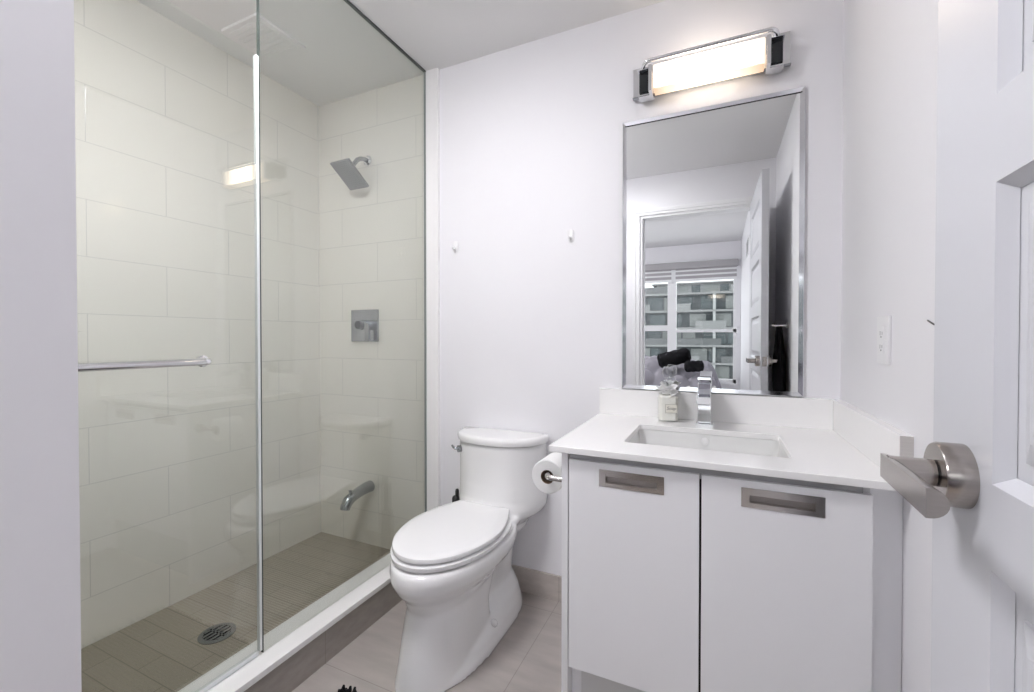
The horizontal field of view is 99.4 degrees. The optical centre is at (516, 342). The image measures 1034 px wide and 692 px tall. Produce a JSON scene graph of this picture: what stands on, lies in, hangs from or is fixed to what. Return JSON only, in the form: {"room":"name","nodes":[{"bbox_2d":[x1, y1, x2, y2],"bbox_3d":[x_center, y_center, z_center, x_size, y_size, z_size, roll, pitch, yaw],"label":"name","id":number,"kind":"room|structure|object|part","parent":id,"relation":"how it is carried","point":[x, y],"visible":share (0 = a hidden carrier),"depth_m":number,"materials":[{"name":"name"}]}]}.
{"room":"bathroom","nodes":[
{"label":"bathroom","id":0,"kind":"room"},
{"bbox_2d":[0,0,81,691],"bbox_3d":[-1.362,-0.093,0.747,1.300,2.440,0.443,0,1,25],"label":"wall partition","id":1,"kind":"structure","parent":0,"point":[40,594],"depth_m":0.64,"materials":[{"name":"white paint"}]},
{"bbox_2d":[78,55,261,691],"bbox_3d":[-0.907,0.046,1.107,0.074,1.871,0.572,0,1,26],"label":"glass shower door","id":2,"kind":"structure","parent":1,"relation":"attached to","point":[201,361],"depth_m":1.36,"materials":[{"name":"clear glass"}]},
{"bbox_2d":[74,0,320,648],"bbox_3d":[-1.502,-0.105,1.786,0.120,2.440,1.595,0,1,25],"label":"wall","id":3,"kind":"structure","parent":0,"point":[164,116],"depth_m":1.85,"materials":[{"name":"tile"}]},
{"bbox_2d":[81,532,561,691],"bbox_3d":[-0.437,1.147,1.130,2.674,0.111,2.125,0,1,25],"label":"floor","id":4,"kind":"structure","parent":0,"point":[161,651],"depth_m":1.63,"materials":[{"name":"tile"}]},
{"bbox_2d":[197,622,235,644],"bbox_3d":[-1.120,1.084,1.639,0.120,0.004,0.120,0,1,25],"label":"shower drain","id":5,"kind":"object","parent":4,"relation":"on","point":[217,633],"visible":1,"depth_m":1.63,"materials":[{"name":"grey metal"}]},
{"bbox_2d":[178,553,401,691],"bbox_3d":[-0.746,1.049,1.525,0.148,0.138,1.462,0,1,25],"label":"shower curb","id":6,"kind":"object","parent":4,"relation":"on","point":[294,650],"visible":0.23,"depth_m":1.51,"materials":[{"name":"white stone"}]},
{"bbox_2d":[256,0,426,652],"bbox_3d":[-0.629,-0.174,1.767,0.012,2.300,0.859,0,1,25],"label":"fixed glass panel","id":7,"kind":"object","parent":6,"relation":"on","point":[348,2],"visible":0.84,"depth_m":1.95,"materials":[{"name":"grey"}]},
{"bbox_2d":[338,685,356,691],"bbox_3d":[-0.389,1.105,1.101,0.576,0.035,0.428,0,1,25],"label":"bath mat","id":8,"kind":"object","parent":4,"relation":"on","point":[343,689],"visible":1,"depth_m":1.38,"materials":[{"name":"black fabric"}]},
{"bbox_2d":[452,488,459,501],"bbox_3d":[-0.282,0.893,2.038,0.080,0.438,0.080,0,1,25],"label":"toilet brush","id":9,"kind":"object","parent":4,"relation":"on","point":[455,497],"visible":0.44,"depth_m":2.02,"materials":[{"name":"black plastic"}]},
{"bbox_3d":[-0.277,0.693,2.033,0.018,0.038,0.018,0,1,25],"label":"handle","id":10,"kind":"part","parent":9,"relation":"part of","materials":[{"name":"black plastic"}]},
{"bbox_2d":[390,427,548,691],"bbox_3d":[-0.197,0.757,1.677,0.424,0.718,0.700,0,1,25],"label":"toilet","id":11,"kind":"object","parent":4,"relation":"on","point":[452,570],"visible":0.99,"depth_m":1.55,"materials":[{"name":"white ceramic"}]},
{"bbox_3d":[-0.242,0.713,1.618,0.370,0.024,0.520,0,1,25],"label":"seat","id":12,"kind":"part","parent":11,"relation":"part of","materials":[{"name":"white plastic"}]},
{"bbox_3d":[-0.242,0.686,1.617,0.364,0.030,0.506,0,1,25],"label":"seat lid","id":13,"kind":"part","parent":11,"relation":"part of","materials":[{"name":"white plastic"}]},
{"bbox_3d":[-0.262,0.465,1.940,0.047,0.030,0.050,0,1,-23],"label":"flush lever","id":14,"kind":"part","parent":11,"relation":"part of","materials":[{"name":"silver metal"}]},
{"bbox_3d":[-0.092,0.411,1.902,0.424,0.032,0.196,0,1,25],"label":"tank lid","id":15,"kind":"part","parent":11,"relation":"part of","materials":[{"name":"white ceramic"}]},
{"bbox_2d":[561,453,902,691],"bbox_3d":[0.606,0.716,1.371,0.782,0.808,0.584,0,1,25],"label":"vanity cabinet","id":16,"kind":"object","parent":4,"relation":"on","point":[675,578],"visible":0.94,"depth_m":1.09,"materials":[{"name":"white paint"}]},
{"bbox_2d":[532,452,561,493],"bbox_3d":[0.116,0.416,1.412,0.106,0.106,0.105,0,1,25],"label":"toilet roll","id":17,"kind":"object","parent":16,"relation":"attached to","point":[552,462],"visible":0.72,"depth_m":1.37,"materials":[{"name":"paper"}]},
{"bbox_2d":[545,471,561,481],"bbox_3d":[0.138,0.408,1.377,0.076,0.040,0.160,0,1,25],"label":"toilet roll holder","id":18,"kind":"object","parent":16,"relation":"attached to","point":[548,475],"visible":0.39,"depth_m":1.32,"materials":[{"name":"silver metal"}]},
{"bbox_3d":[0.259,0.714,1.531,0.018,0.808,0.583,0,1,25],"label":"panel","id":19,"kind":"part","parent":16,"relation":"part of","materials":[{"name":"white paint"}]},
{"bbox_3d":[0.497,1.029,1.151,0.672,0.186,0.014,0,1,25],"label":"panel","id":20,"kind":"part","parent":16,"relation":"part of","materials":[{"name":"white wood"}]},
{"bbox_3d":[0.307,0.374,1.186,0.172,0.047,0.006,0,1,25],"label":"handle","id":21,"kind":"part","parent":16,"relation":"part of","materials":[{"name":"silver metal"}]},
{"bbox_3d":[0.309,0.633,1.196,0.345,0.598,0.019,0,1,25],"label":"door","id":22,"kind":"part","parent":16,"relation":"part of","materials":[{"name":"white paint"}]},
{"bbox_2d":[549,413,895,490],"bbox_3d":[0.590,0.302,1.370,0.816,0.018,0.614,0,1,25],"label":"countertop","id":23,"kind":"structure","parent":16,"relation":"on","point":[814,455],"depth_m":1.20,"materials":[{"name":"white stone"}]},
{"bbox_2d":[655,366,678,420],"bbox_3d":[0.558,0.188,1.631,0.086,0.203,0.083,0,1,25],"label":"soap bottle","id":24,"kind":"object","parent":23,"relation":"on","point":[667,404],"visible":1,"depth_m":1.61,"materials":[{"name":"clear glass"}]},
{"bbox_2d":[695,377,712,425],"bbox_3d":[0.647,0.204,1.517,0.058,0.174,0.174,0,1,25],"label":"faucet","id":25,"kind":"object","parent":23,"relation":"on","point":[703,398],"visible":1,"depth_m":1.54,"materials":[{"name":"silver metal"}]},
{"bbox_3d":[0.637,0.183,1.495,0.043,0.038,0.126,0,1,25],"label":"spout","id":26,"kind":"part","parent":25,"relation":"part of","materials":[{"name":"silver metal"}]},
{"bbox_3d":[0.662,0.131,1.549,0.043,0.028,0.103,0,1,25],"label":"lever","id":27,"kind":"part","parent":25,"relation":"part of","materials":[{"name":"silver metal"}]},
{"bbox_3d":[0.671,0.287,1.571,0.058,0.006,0.058,0,1,25],"label":"plate","id":28,"kind":"part","parent":25,"relation":"part of","materials":[{"name":"silver metal"}]},
{"bbox_2d":[629,429,787,457],"bbox_3d":[0.573,0.375,1.349,0.473,0.126,0.341,0,1,25],"label":"sink","id":29,"kind":"object","parent":23,"relation":"in","point":[763,447],"visible":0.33,"depth_m":1.47,"materials":[{"name":"white ceramic"}]},
{"bbox_2d":[832,399,913,466],"bbox_3d":[0.950,0.244,1.204,0.024,0.102,0.614,0,1,25],"label":"side splash","id":30,"kind":"object","parent":23,"relation":"on","point":[870,435],"visible":0.7,"depth_m":1.12,"materials":[{"name":"white stone"}]},
{"bbox_3d":[0.627,0.376,1.039,0.171,0.047,0.006,0,1,25],"label":"handle","id":31,"kind":"part","parent":16,"relation":"part of","materials":[{"name":"silver metal"}]},
{"bbox_3d":[0.629,0.634,1.049,0.348,0.598,0.019,0,1,25],"label":"door","id":32,"kind":"part","parent":16,"relation":"part of","materials":[{"name":"white paint"}]},
{"bbox_3d":[0.831,0.720,0.995,0.060,0.808,0.014,0,1,25],"label":"filler panel","id":33,"kind":"part","parent":16,"relation":"part of","materials":[{"name":"white paint"}]},
{"bbox_2d":[136,0,665,105],"bbox_3d":[-0.437,-1.347,1.101,2.674,0.060,2.125,0,1,25],"label":"ceiling","id":34,"kind":"structure","parent":0,"point":[344,56],"depth_m":1.84,"materials":[{"name":"paint"}]},
{"bbox_2d":[221,13,305,61],"bbox_3d":[-1.098,-1.319,1.908,0.230,0.014,0.230,0,1,25],"label":"exhaust fan","id":35,"kind":"object","parent":34,"relation":"attached to","point":[275,44],"visible":0.9,"depth_m":1.89,"materials":[{"name":"paint"}]},
{"bbox_2d":[319,0,843,575],"bbox_3d":[-0.001,-0.108,2.030,2.645,2.440,0.100,0,1,25],"label":"wall","id":36,"kind":"structure","parent":0,"point":[531,132],"depth_m":1.98,"materials":[{"name":"white paint"}]},
{"bbox_2d":[330,156,371,189],"bbox_3d":[-0.834,-0.895,2.241,0.125,0.191,0.194,0,1,25],"label":"shower","id":37,"kind":"object","parent":36,"relation":"attached to","point":[346,169],"visible":1,"depth_m":2.22,"materials":[{"name":"silver metal"}]},
{"bbox_3d":[-0.819,-0.928,2.271,0.026,0.095,0.118,0,1,25],"label":"arm","id":38,"kind":"part","parent":37,"relation":"part of","materials":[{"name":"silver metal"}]},
{"bbox_2d":[340,480,374,510],"bbox_3d":[-0.824,0.785,2.254,0.060,0.101,0.199,0,1,25],"label":"spout","id":39,"kind":"object","parent":36,"relation":"attached to","point":[349,499],"visible":1,"depth_m":2.23,"materials":[{"name":"grey metal"}]},
{"bbox_2d":[351,309,378,341],"bbox_3d":[-0.828,-0.092,2.309,0.188,0.170,0.082,0,1,25],"label":"shower valve","id":40,"kind":"object","parent":36,"relation":"attached to","point":[364,323],"visible":1,"depth_m":2.32,"materials":[{"name":"grey metal"}]},
{"bbox_3d":[-0.783,-0.058,2.281,0.017,0.095,0.040,0,1,25],"label":"lever","id":41,"kind":"part","parent":40,"relation":"part of","materials":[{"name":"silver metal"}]},
{"bbox_2d":[423,67,440,511],"bbox_3d":[-0.418,-0.169,2.154,0.086,2.320,0.020,0,1,25],"label":"trim","id":42,"kind":"structure","parent":36,"relation":"attached to","point":[432,75],"depth_m":2.14,"materials":[{"name":"white paint"}]},
{"bbox_2d":[452,241,457,252],"bbox_3d":[-0.299,-0.460,2.090,0.028,0.054,0.030,0,1,25],"label":"hook","id":43,"kind":"object","parent":36,"relation":"attached to","point":[455,243],"visible":1,"depth_m":2.10,"materials":[{"name":"white plastic"}]},
{"bbox_2d":[512,564,561,601],"bbox_3d":[0.008,1.060,1.978,0.845,0.106,0.011,0,1,25],"label":"baseboard","id":44,"kind":"structure","parent":36,"relation":"attached to","point":[540,583],"depth_m":1.93,"materials":[{"name":"tile"}]},
{"bbox_2d":[568,229,573,241],"bbox_3d":[0.224,-0.455,1.851,0.028,0.054,0.030,0,1,25],"label":"hook","id":45,"kind":"object","parent":36,"relation":"attached to","point":[571,231],"visible":1,"depth_m":1.86,"materials":[{"name":"white plastic"}]},
{"bbox_2d":[633,27,790,102],"bbox_3d":[0.686,-1.009,1.589,0.533,0.139,0.110,0,1,25],"label":"vanity light","id":46,"kind":"object","parent":36,"relation":"attached to","point":[768,55],"visible":1,"depth_m":1.55,"materials":[{"name":"chrome"},{"name":"frosted glass"}]},
{"bbox_3d":[0.682,-0.991,1.578,0.366,0.083,0.057,0,1,25],"label":"lamp shade","id":47,"kind":"part","parent":46,"relation":"part of","materials":[{"name":"white glass"}]},
{"bbox_3d":[0.683,-1.042,1.582,0.452,0.025,0.096,0,1,25],"label":"rail","id":48,"kind":"part","parent":46,"relation":"part of","materials":[{"name":"silver metal"}]},
{"bbox_2d":[622,86,805,396],"bbox_3d":[0.707,-0.348,1.639,0.622,1.067,0.012,0,1,25],"label":"wall mirror","id":49,"kind":"object","parent":36,"relation":"attached to","point":[713,196],"visible":0.91,"depth_m":1.62,"materials":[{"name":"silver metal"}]},
{"bbox_2d":[599,388,832,429],"bbox_3d":[0.702,0.239,1.643,0.792,0.102,0.024,0,1,25],"label":"backsplash","id":50,"kind":"structure","parent":36,"relation":"attached to","point":[799,412],"depth_m":1.59,"materials":[{"name":"white stone"}]},
{"bbox_2d":[840,0,937,691],"bbox_3d":[0.737,-0.091,0.588,0.100,2.440,1.905,0,1,25],"label":"wall","id":51,"kind":"structure","parent":0,"point":[890,47],"depth_m":1.02,"materials":[{"name":"white paint"}]},
{"bbox_2d":[877,315,891,364],"bbox_3d":[0.903,-0.007,1.082,0.009,0.117,0.082,0,1,25],"label":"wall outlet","id":52,"kind":"object","parent":51,"relation":"attached to","point":[883,322],"visible":1,"depth_m":1.07,"materials":[{"name":"white plastic"}]},
{"bbox_2d":[879,326,884,353],"bbox_3d":[0.900,-0.007,1.083,0.003,0.069,0.034,0,1,25],"label":"receptacle","id":53,"kind":"object","parent":52,"relation":"attached to","point":[881,328],"depth_m":1.08,"materials":[{"name":"white plastic"}]},
{"bbox_3d":[-1.028,-0.088,0.284,3.094,2.440,0.120,0,1,25],"label":"wall","id":54,"kind":"structure","parent":0,"visible":0},
{"bbox_2d":[880,0,1033,691],"bbox_3d":[0.333,0.073,0.148,0.167,2.105,0.771,0,1,25],"label":"door","id":55,"kind":"structure","parent":54,"relation":"in","point":[974,481],"depth_m":0.40,"materials":[{"name":"white paint"}]},
{"bbox_3d":[0.375,0.133,0.418,0.015,0.025,0.124,0,1,26],"label":"lever","id":56,"kind":"part","parent":55,"relation":"part of","materials":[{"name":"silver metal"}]},
{"bbox_3d":[0.435,0.132,0.442,0.024,0.063,0.064,0,1,25],"label":"handle","id":57,"kind":"part","parent":55,"relation":"part of","materials":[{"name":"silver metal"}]}
]}

